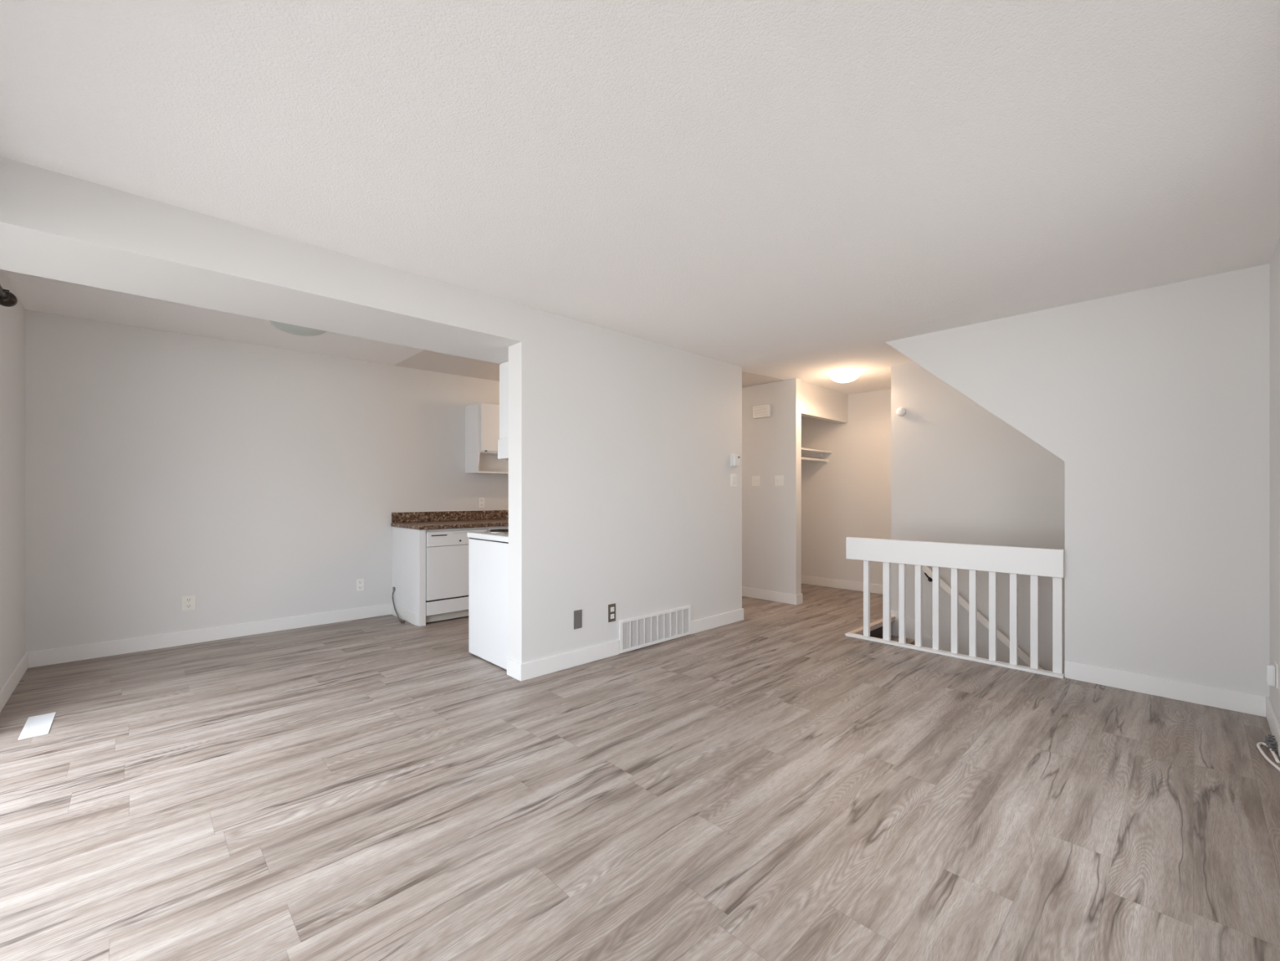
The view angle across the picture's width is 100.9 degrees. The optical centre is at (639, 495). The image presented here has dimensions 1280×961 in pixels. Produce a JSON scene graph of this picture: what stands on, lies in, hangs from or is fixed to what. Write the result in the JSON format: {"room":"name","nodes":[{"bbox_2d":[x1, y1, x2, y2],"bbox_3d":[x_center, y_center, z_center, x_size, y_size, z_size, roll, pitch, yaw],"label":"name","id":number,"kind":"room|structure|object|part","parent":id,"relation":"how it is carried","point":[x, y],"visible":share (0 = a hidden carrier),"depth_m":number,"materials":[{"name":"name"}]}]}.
{"room":"empty living room","nodes":[
{"label":"empty living room","id":0,"kind":"room"},
{"bbox_2d":[0,269,25,688],"bbox_3d":[-2.288,-0.130,1.498,0.140,2.660,6.097,0,0,-44],"label":"wall","id":1,"kind":"structure","parent":0,"point":[12,319],"depth_m":3.27,"materials":[{"name":"paint"}]},
{"bbox_2d":[0,284,17,306],"bbox_3d":[-2.353,-1.035,1.738,0.100,0.080,2.924,0,0,-44],"label":"curtain rod","id":2,"kind":"object","parent":1,"relation":"attached to","point":[7,299],"visible":1,"depth_m":2.76,"materials":[{"name":"brown metal"}]},
{"bbox_3d":[-2.323,-1.035,1.722,0.025,0.025,2.860,0,0,-44],"label":"rod","id":3,"kind":"part","parent":2,"relation":"part of","materials":[{"name":"brown metal"}]},
{"bbox_2d":[0,652,27,712],"bbox_3d":[-3.803,1.145,3.193,0.013,0.110,1.352,0,0,-44],"label":"baseboard","id":4,"kind":"structure","parent":1,"relation":"attached to","point":[12,681],"depth_m":3.24,"materials":[{"name":"white paint"}]},
{"bbox_2d":[0,155,521,359],"bbox_3d":[-1.840,-1.230,2.842,2.365,0.460,0.628,0,0,-44],"label":"beam","id":5,"kind":"structure","parent":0,"point":[54,225],"depth_m":2.47,"materials":[{"name":"paint"}]},
{"bbox_2d":[25,309,508,652],"bbox_3d":[-2.209,-0.130,5.721,5.810,2.660,0.100,0,0,-44],"label":"wall","id":6,"kind":"structure","parent":0,"point":[255,482],"depth_m":4.39,"materials":[{"name":"paint"}]},
{"bbox_2d":[181,595,195,611],"bbox_3d":[-3.646,0.869,4.272,0.088,0.120,0.010,0,0,-44],"label":"wall outlet","id":7,"kind":"object","parent":6,"relation":"attached to","point":[188,602],"visible":1,"depth_m":4.27,"materials":[{"name":"white plastic"}]},
{"bbox_2d":[186,604,191,608],"bbox_3d":[-3.644,0.895,4.270,0.034,0.034,0.004,0,0,-44],"label":"receptacle","id":8,"kind":"object","parent":7,"relation":"attached to","point":[188,606],"depth_m":4.27,"materials":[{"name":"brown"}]},
{"bbox_2d":[186,597,191,602],"bbox_3d":[-3.644,0.843,4.270,0.034,0.034,0.004,0,0,-44],"label":"receptacle","id":9,"kind":"object","parent":7,"relation":"attached to","point":[188,599],"depth_m":4.27,"materials":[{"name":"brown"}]},
{"bbox_2d":[27,603,391,667],"bbox_3d":[-3.385,1.145,4.519,2.422,0.110,0.013,0,0,-44],"label":"baseboard","id":10,"kind":"structure","parent":6,"relation":"attached to","point":[79,652],"depth_m":4.28,"materials":[{"name":"white paint"}]},
{"bbox_2d":[356,578,364,591],"bbox_3d":[-2.725,0.869,5.151,0.068,0.115,0.010,0,0,-44],"label":"wall outlet","id":11,"kind":"object","parent":6,"relation":"attached to","point":[360,582],"visible":1,"depth_m":5.15,"materials":[{"name":"white plastic"}]},
{"bbox_2d":[391,510,508,522],"bbox_3d":[-1.303,0.223,6.502,3.341,0.104,0.022,0,0,-44],"label":"backsplash","id":12,"kind":"structure","parent":6,"relation":"attached to","point":[402,517],"depth_m":5.74,"materials":[{"name":"stone"}]},
{"bbox_2d":[478,497,484,507],"bbox_3d":[-1.806,0.080,6.030,0.070,0.115,0.010,0,0,-44],"label":"wall outlet","id":13,"kind":"object","parent":6,"relation":"attached to","point":[481,500],"visible":1,"depth_m":6.02,"materials":[{"name":"white plastic"}]},
{"bbox_2d":[465,402,508,475],"bbox_3d":[-1.280,-0.626,6.310,1.532,0.758,0.331,0,0,-44],"label":"upper cabinet","id":14,"kind":"object","parent":6,"relation":"attached to","point":[482,419],"visible":0.32,"depth_m":5.79,"materials":[{"name":"white laminate"}]},
{"bbox_2d":[466,471,508,475],"bbox_3d":[-1.292,-0.255,6.336,1.514,0.016,0.278,0,0,-44],"label":"shelf","id":15,"kind":"object","parent":14,"relation":"attached to","point":[468,472],"depth_m":5.87,"materials":[{"name":"white laminate"}]},
{"bbox_3d":[-1.533,-0.742,5.868,0.490,0.513,0.019,0,0,-44],"label":"door","id":16,"kind":"part","parent":14,"relation":"part of","materials":[{"name":"white laminate"}]},
{"bbox_3d":[-1.383,-0.365,6.432,1.514,0.204,0.012,0,0,-44],"label":"panel","id":17,"kind":"part","parent":14,"relation":"part of","materials":[{"name":"white laminate"}]},
{"bbox_2d":[2,269,784,387],"bbox_3d":[-1.327,-1.333,4.798,5.810,0.083,2.452,0,0,-44],"label":"ceiling","id":18,"kind":"structure","parent":0,"point":[35,293],"depth_m":4.05,"materials":[{"name":"white paint"}]},
{"bbox_2d":[268,320,326,336],"bbox_3d":[-2.547,-1.261,3.954,0.380,0.100,0.384,0,0,-44],"label":"ceiling light","id":19,"kind":"object","parent":18,"relation":"attached to","point":[289,328],"visible":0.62,"depth_m":3.90,"materials":[{"name":"white glass"}]},
{"bbox_2d":[476,346,508,364],"bbox_3d":[-0.254,-1.230,4.474,2.185,0.460,0.460,0,0,-44],"label":"wall","id":20,"kind":"structure","parent":0,"point":[501,356],"depth_m":3.82,"materials":[{"name":"paint"}]},
{"bbox_2d":[499,360,508,439],"bbox_3d":[-0.649,-0.712,4.111,0.742,0.570,0.481,0,0,-44],"label":"upper cabinet","id":21,"kind":"object","parent":20,"relation":"attached to","point":[504,367],"visible":0.16,"depth_m":3.96,"materials":[{"name":"white laminate"}]},
{"bbox_3d":[-0.931,-0.713,4.138,0.366,0.562,0.018,0,0,-44],"label":"door","id":22,"kind":"part","parent":21,"relation":"part of","materials":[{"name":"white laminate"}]},
{"bbox_2d":[497,438,508,459],"bbox_3d":[-0.645,-0.349,4.108,0.758,0.152,0.472,0,0,-44],"label":"range hood","id":23,"kind":"object","parent":21,"relation":"attached to","point":[503,444],"visible":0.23,"depth_m":3.95,"materials":[{"name":"white metal"}]},
{"bbox_2d":[508,304,742,663],"bbox_3d":[0.050,-0.130,4.330,2.425,2.660,0.168,0,0,-44],"label":"wall partition","id":24,"kind":"structure","parent":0,"point":[621,446],"depth_m":3.96,"materials":[{"name":"paint"}]},
{"bbox_2d":[573,608,582,629],"bbox_3d":[-0.439,0.875,3.741,0.070,0.130,0.008,0,0,-44],"label":"blank plate","id":25,"kind":"object","parent":24,"relation":"attached to","point":[578,613],"visible":1,"depth_m":3.74,"materials":[{"name":"grey metal"}]},
{"bbox_2d":[608,603,615,622],"bbox_3d":[-0.208,0.878,3.960,0.070,0.132,0.010,0,0,-44],"label":"wall outlet","id":26,"kind":"object","parent":24,"relation":"attached to","point":[611,607],"visible":1,"depth_m":3.95,"materials":[{"name":"white plastic"}]},
{"bbox_2d":[506,608,743,680],"bbox_3d":[0.055,1.145,4.325,2.451,0.110,0.181,0,0,-44],"label":"baseboard","id":27,"kind":"structure","parent":24,"relation":"attached to","point":[525,671],"depth_m":3.75,"materials":[{"name":"white paint"}]},
{"bbox_2d":[618,604,690,653],"bbox_3d":[0.140,1.072,4.288,0.817,0.248,0.017,0,0,-44],"label":"air vent","id":28,"kind":"object","parent":24,"relation":"in","point":[642,631],"visible":1,"depth_m":4.26,"materials":[{"name":"white metal"}]},
{"bbox_2d":[730,473,736,486],"bbox_3d":[0.888,-0.145,5.006,0.090,0.120,0.012,0,0,-44],"label":"light switch","id":29,"kind":"object","parent":24,"relation":"attached to","point":[733,477],"visible":1,"depth_m":4.99,"materials":[{"name":"white plastic"}]},
{"bbox_2d":[730,453,740,466],"bbox_3d":[0.904,-0.333,5.003,0.110,0.115,0.040,0,0,-44],"label":"thermostat","id":30,"kind":"object","parent":24,"relation":"attached to","point":[735,459],"visible":1,"depth_m":4.99,"materials":[{"name":"white plastic"}]},
{"bbox_2d":[0,583,1279,960],"bbox_3d":[0.347,1.325,4.016,7.350,0.250,6.097,0,0,-44],"label":"floor","id":31,"kind":"structure","parent":0,"point":[776,783],"depth_m":2.04,"materials":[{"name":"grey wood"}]},
{"bbox_2d":[17,711,56,739],"bbox_3d":[-3.141,1.198,2.759,0.100,0.004,0.360,0,0,-44],"label":"floor vent","id":32,"kind":"object","parent":31,"relation":"in","point":[38,725],"visible":1,"depth_m":2.75,"materials":[{"name":"white metal"}]},
{"bbox_2d":[391,526,426,626],"bbox_3d":[-2.250,0.757,5.120,0.070,0.886,0.712,0,0,-44],"label":"base cabinet","id":33,"kind":"object","parent":31,"relation":"on","point":[408,545],"visible":0.93,"depth_m":5.01,"materials":[{"name":"white laminate"}]},
{"bbox_2d":[391,586,404,622],"bbox_3d":[-2.355,1.057,5.141,0.034,0.284,0.421,0,0,-38],"label":"cord","id":34,"kind":"object","parent":33,"relation":"hanging from","point":[393,588],"visible":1,"depth_m":5.23,"materials":[{"name":"grey plastic"}]},
{"bbox_3d":[-2.286,1.145,5.114,0.010,0.110,0.644,0,0,-44],"label":"baseboard","id":35,"kind":"part","parent":33,"relation":"part of","materials":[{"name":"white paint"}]},
{"bbox_2d":[426,527,487,622],"bbox_3d":[-1.957,0.753,5.309,0.605,0.870,0.620,0,0,-44],"label":"dishwasher","id":36,"kind":"object","parent":31,"relation":"on","point":[446,549],"visible":0.65,"depth_m":5.03,"materials":[{"name":"white metal"}]},
{"bbox_3d":[-1.761,1.050,5.104,0.601,0.124,0.026,0,0,-44],"label":"panel","id":37,"kind":"part","parent":36,"relation":"part of","materials":[{"name":"white metal"}]},
{"bbox_3d":[-1.794,1.149,5.139,0.601,0.078,0.010,0,0,-44],"label":"kick plate","id":38,"kind":"part","parent":36,"relation":"part of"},
{"bbox_3d":[-1.762,0.726,5.105,0.601,0.496,0.024,0,0,-44],"label":"door","id":39,"kind":"part","parent":36,"relation":"part of","materials":[{"name":"white metal"}]},
{"bbox_3d":[-1.758,0.406,5.101,0.601,0.136,0.034,0,0,-44],"label":"control panel","id":40,"kind":"part","parent":36,"relation":"part of","materials":[{"name":"white plastic"}]},
{"bbox_2d":[466,528,508,669],"bbox_3d":[-0.838,0.644,4.079,0.772,1.088,0.684,0,0,-44],"label":"electric range","id":41,"kind":"object","parent":31,"relation":"on","point":[488,550],"visible":0.16,"depth_m":3.79,"materials":[{"name":"white metal"}]},
{"bbox_2d":[466,531,508,542],"bbox_3d":[-0.822,0.298,4.062,0.772,0.040,0.626,0,0,-44],"label":"cooktop","id":42,"kind":"object","parent":41,"relation":"in","point":[478,536],"depth_m":3.84,"materials":[{"name":"white ceramic"}]},
{"bbox_2d":[483,525,508,530],"bbox_3d":[-0.821,0.757,6.476,2.640,0.886,0.722,0,0,-44],"label":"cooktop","id":43,"kind":"object","parent":31,"relation":"on","point":[488,528],"visible":0.02,"depth_m":5.41,"materials":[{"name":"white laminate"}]},
{"bbox_2d":[391,510,508,529],"bbox_3d":[-1.056,0.241,6.239,3.347,0.141,0.742,0,0,-44],"label":"countertop","id":44,"kind":"structure","parent":43,"relation":"on","point":[480,518],"depth_m":5.51,"materials":[{"name":"stone"}]},
{"bbox_3d":[-1.309,0.405,5.554,0.620,0.150,0.020,0,0,-44],"label":"drawer","id":45,"kind":"part","parent":43,"relation":"part of","materials":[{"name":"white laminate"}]},
{"bbox_2d":[845,537,1064,678],"bbox_3d":[2.294,0.777,4.022,0.085,0.845,1.469,0,0,-44],"label":"stair railing","id":46,"kind":"object","parent":31,"relation":"on","point":[1035,562],"visible":1,"depth_m":3.88,"materials":[{"name":"white paint"}]},
{"bbox_3d":[2.287,1.190,4.016,0.065,0.019,1.469,0,0,-44],"label":"rail","id":47,"kind":"part","parent":46,"relation":"part of","materials":[{"name":"white paint"}]},
{"bbox_2d":[1256,733,1279,771],"bbox_3d":[2.913,1.179,2.452,0.404,0.045,0.062,0,0,-44],"label":"extension cord","id":48,"kind":"object","parent":31,"relation":"on","point":[1271,744],"visible":1,"depth_m":2.47,"materials":[{"name":"white plastic"}]},
{"bbox_2d":[0,0,1279,394],"bbox_3d":[0.990,-1.286,3.342,7.150,0.092,4.035,0,0,-44],"label":"ceiling","id":49,"kind":"structure","parent":0,"point":[783,189],"depth_m":1.83,"materials":[{"name":"white paint"}]},
{"bbox_2d":[829,368,860,382],"bbox_3d":[2.143,-1.238,5.530,0.304,0.107,0.309,0,0,-44],"label":"ceiling light","id":50,"kind":"object","parent":49,"relation":"attached to","point":[849,375],"visible":1,"depth_m":5.44,"materials":[{"name":"white glass"}]},
{"bbox_2d":[742,377,800,594],"bbox_3d":[0.827,-0.130,6.828,0.110,2.660,2.692,0,0,-44],"label":"wall","id":51,"kind":"structure","parent":0,"point":[771,446],"depth_m":6.04,"materials":[{"name":"paint"}]},
{"bbox_2d":[751,475,760,485],"bbox_3d":[1.358,-0.172,6.186,0.009,0.116,0.116,0,0,-44],"label":"light switch","id":52,"kind":"object","parent":51,"relation":"attached to","point":[756,480],"visible":1,"depth_m":6.18,"materials":[{"name":"white plastic"}]},
{"bbox_2d":[752,404,770,418],"bbox_3d":[1.406,-0.970,6.105,0.052,0.140,0.215,0,0,-44],"label":"door chime","id":53,"kind":"object","parent":51,"relation":"attached to","point":[762,411],"visible":1,"depth_m":6.08,"materials":[{"name":"white plastic"}]},
{"bbox_2d":[754,406,765,416],"bbox_3d":[1.383,-0.971,6.093,0.002,0.092,0.160,0,0,-44],"label":"grille","id":54,"kind":"object","parent":53,"relation":"attached to","point":[758,411],"depth_m":6.09,"materials":[{"name":"white plastic"}]},
{"bbox_2d":[742,586,802,604],"bbox_3d":[0.866,1.145,6.788,0.136,0.110,2.605,0,0,-44],"label":"baseboard","id":55,"kind":"structure","parent":51,"relation":"attached to","point":[795,599],"depth_m":6.02,"materials":[{"name":"white paint"}]},
{"bbox_2d":[774,475,784,485],"bbox_3d":[1.572,-0.170,5.962,0.009,0.116,0.116,0,0,-44],"label":"light switch","id":56,"kind":"object","parent":51,"relation":"attached to","point":[779,479],"visible":1,"depth_m":5.96,"materials":[{"name":"white plastic"}]},
{"bbox_2d":[800,457,828,462],"bbox_3d":[2.020,-0.460,6.550,1.224,0.060,0.060,0,0,-44],"label":"closet rod","id":57,"kind":"object","parent":51,"relation":"attached to","point":[826,460],"visible":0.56,"depth_m":6.74,"materials":[{"name":"white paint"}]},
{"bbox_2d":[800,381,848,423],"bbox_3d":[2.184,-1.195,6.378,1.230,0.530,0.095,0,0,-44],"label":"wall closet header","id":58,"kind":"structure","parent":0,"point":[819,402],"depth_m":6.33,"materials":[{"name":"paint"}]},
{"bbox_2d":[800,388,890,585],"bbox_3d":[2.791,-0.130,6.705,0.100,2.660,1.860,0,0,-44],"label":"wall","id":59,"kind":"structure","parent":0,"point":[848,495],"depth_m":6.79,"materials":[{"name":"paint"}]},
{"bbox_2d":[800,575,883,594],"bbox_3d":[2.750,1.145,6.666,0.013,0.110,1.660,0,0,-44],"label":"baseboard","id":60,"kind":"structure","parent":59,"relation":"attached to","point":[846,584],"depth_m":6.83,"materials":[{"name":"white paint"}]},
{"bbox_2d":[862,626,883,638],"bbox_3d":[1.337,1.348,6.673,2.248,0.204,3.622,0,0,-44],"label":"floor","id":61,"kind":"structure","parent":0,"point":[877,633],"depth_m":5.07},
{"bbox_2d":[890,362,1064,673],"bbox_3d":[3.753,1.220,4.063,0.100,5.360,3.490,0,0,-44],"label":"wall","id":62,"kind":"structure","parent":0,"point":[961,473],"depth_m":4.81,"materials":[{"name":"paint"}]},
{"bbox_2d":[844,615,895,635],"bbox_3d":[2.155,1.219,4.916,1.028,0.046,0.048,0,0,-44],"label":"trim","id":63,"kind":"structure","parent":62,"relation":"attached to","point":[879,623],"depth_m":4.92,"materials":[{"name":"white wood"}]},
{"bbox_2d":[896,407,906,416],"bbox_3d":[2.567,-0.825,5.205,0.036,0.084,0.084,0,0,-44],"label":"smoke detector","id":64,"kind":"object","parent":62,"relation":"attached to","point":[900,411],"visible":1,"depth_m":5.19,"materials":[{"name":"white plastic"}]},
{"bbox_2d":[922,565,1043,669],"bbox_3d":[3.606,1.809,4.082,0.085,2.415,2.720,0,0,-44],"label":"handrail","id":65,"kind":"object","parent":62,"relation":"attached to","point":[926,569],"visible":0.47,"depth_m":4.66,"materials":[{"name":"white wood"}]},
{"bbox_2d":[885,263,1269,697],"bbox_3d":[2.698,-0.130,3.676,0.100,2.660,2.359,0,0,-44],"label":"wall","id":66,"kind":"structure","parent":0,"point":[1153,402],"depth_m":3.18,"materials":[{"name":"paint"}]},
{"bbox_2d":[1064,661,1266,716],"bbox_3d":[3.097,1.145,3.177,0.013,0.110,0.859,0,0,-44],"label":"baseboard","id":67,"kind":"structure","parent":66,"relation":"attached to","point":[1251,704],"depth_m":3.13,"materials":[{"name":"white paint"}]},
{"bbox_2d":[1269,236,1279,724],"bbox_3d":[1.674,-0.130,1.136,5.090,2.660,0.100,0,0,-44],"label":"wall","id":68,"kind":"structure","parent":0,"point":[1274,264],"depth_m":2.68,"materials":[{"name":"paint"}]},
{"bbox_2d":[1266,696,1279,757],"bbox_3d":[2.521,1.145,2.023,2.440,0.110,0.013,0,0,-44],"label":"baseboard","id":69,"kind":"structure","parent":68,"relation":"attached to","point":[1273,723],"depth_m":2.61,"materials":[{"name":"white paint"}]},
{"bbox_2d":[1274,660,1278,688],"bbox_3d":[3.130,0.880,2.601,0.080,0.120,0.006,0,0,-44],"label":"wall outlet","id":70,"kind":"object","parent":68,"relation":"attached to","point":[1276,664],"visible":0.84,"depth_m":2.57,"materials":[{"name":"white plastic"}]},
{"bbox_2d":[1266,663,1275,685],"bbox_3d":[3.116,0.885,2.612,0.055,0.100,0.030,0,0,-44],"label":"charger","id":71,"kind":"object","parent":70,"relation":"attached to","point":[1270,668],"visible":1,"depth_m":2.60,"materials":[{"name":"white plastic"}]},
{"bbox_3d":[3.377,3.905,3.711,1.130,0.090,3.700,0,0,-44],"label":"floor","id":72,"kind":"structure","parent":0,"visible":0},
{"bbox_2d":[882,610,942,650],"bbox_3d":[3.202,2.505,3.858,0.977,2.710,3.026,0,0,-44],"label":"staircase","id":73,"kind":"structure","parent":72,"relation":"on","point":[910,624],"depth_m":5.14,"materials":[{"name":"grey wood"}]},
{"bbox_3d":[1.702,-0.130,6.882,1.230,2.660,0.100,0,0,-44],"label":"wall","id":74,"kind":"structure","parent":0,"visible":0},
{"bbox_2d":[800,447,832,457],"bbox_3d":[1.905,-0.546,6.670,1.230,0.063,0.488,0,0,-44],"label":"closet shelf","id":75,"kind":"object","parent":74,"relation":"attached to","point":[805,452],"visible":0.27,"depth_m":6.87,"materials":[{"name":"white paint"}]}
]}

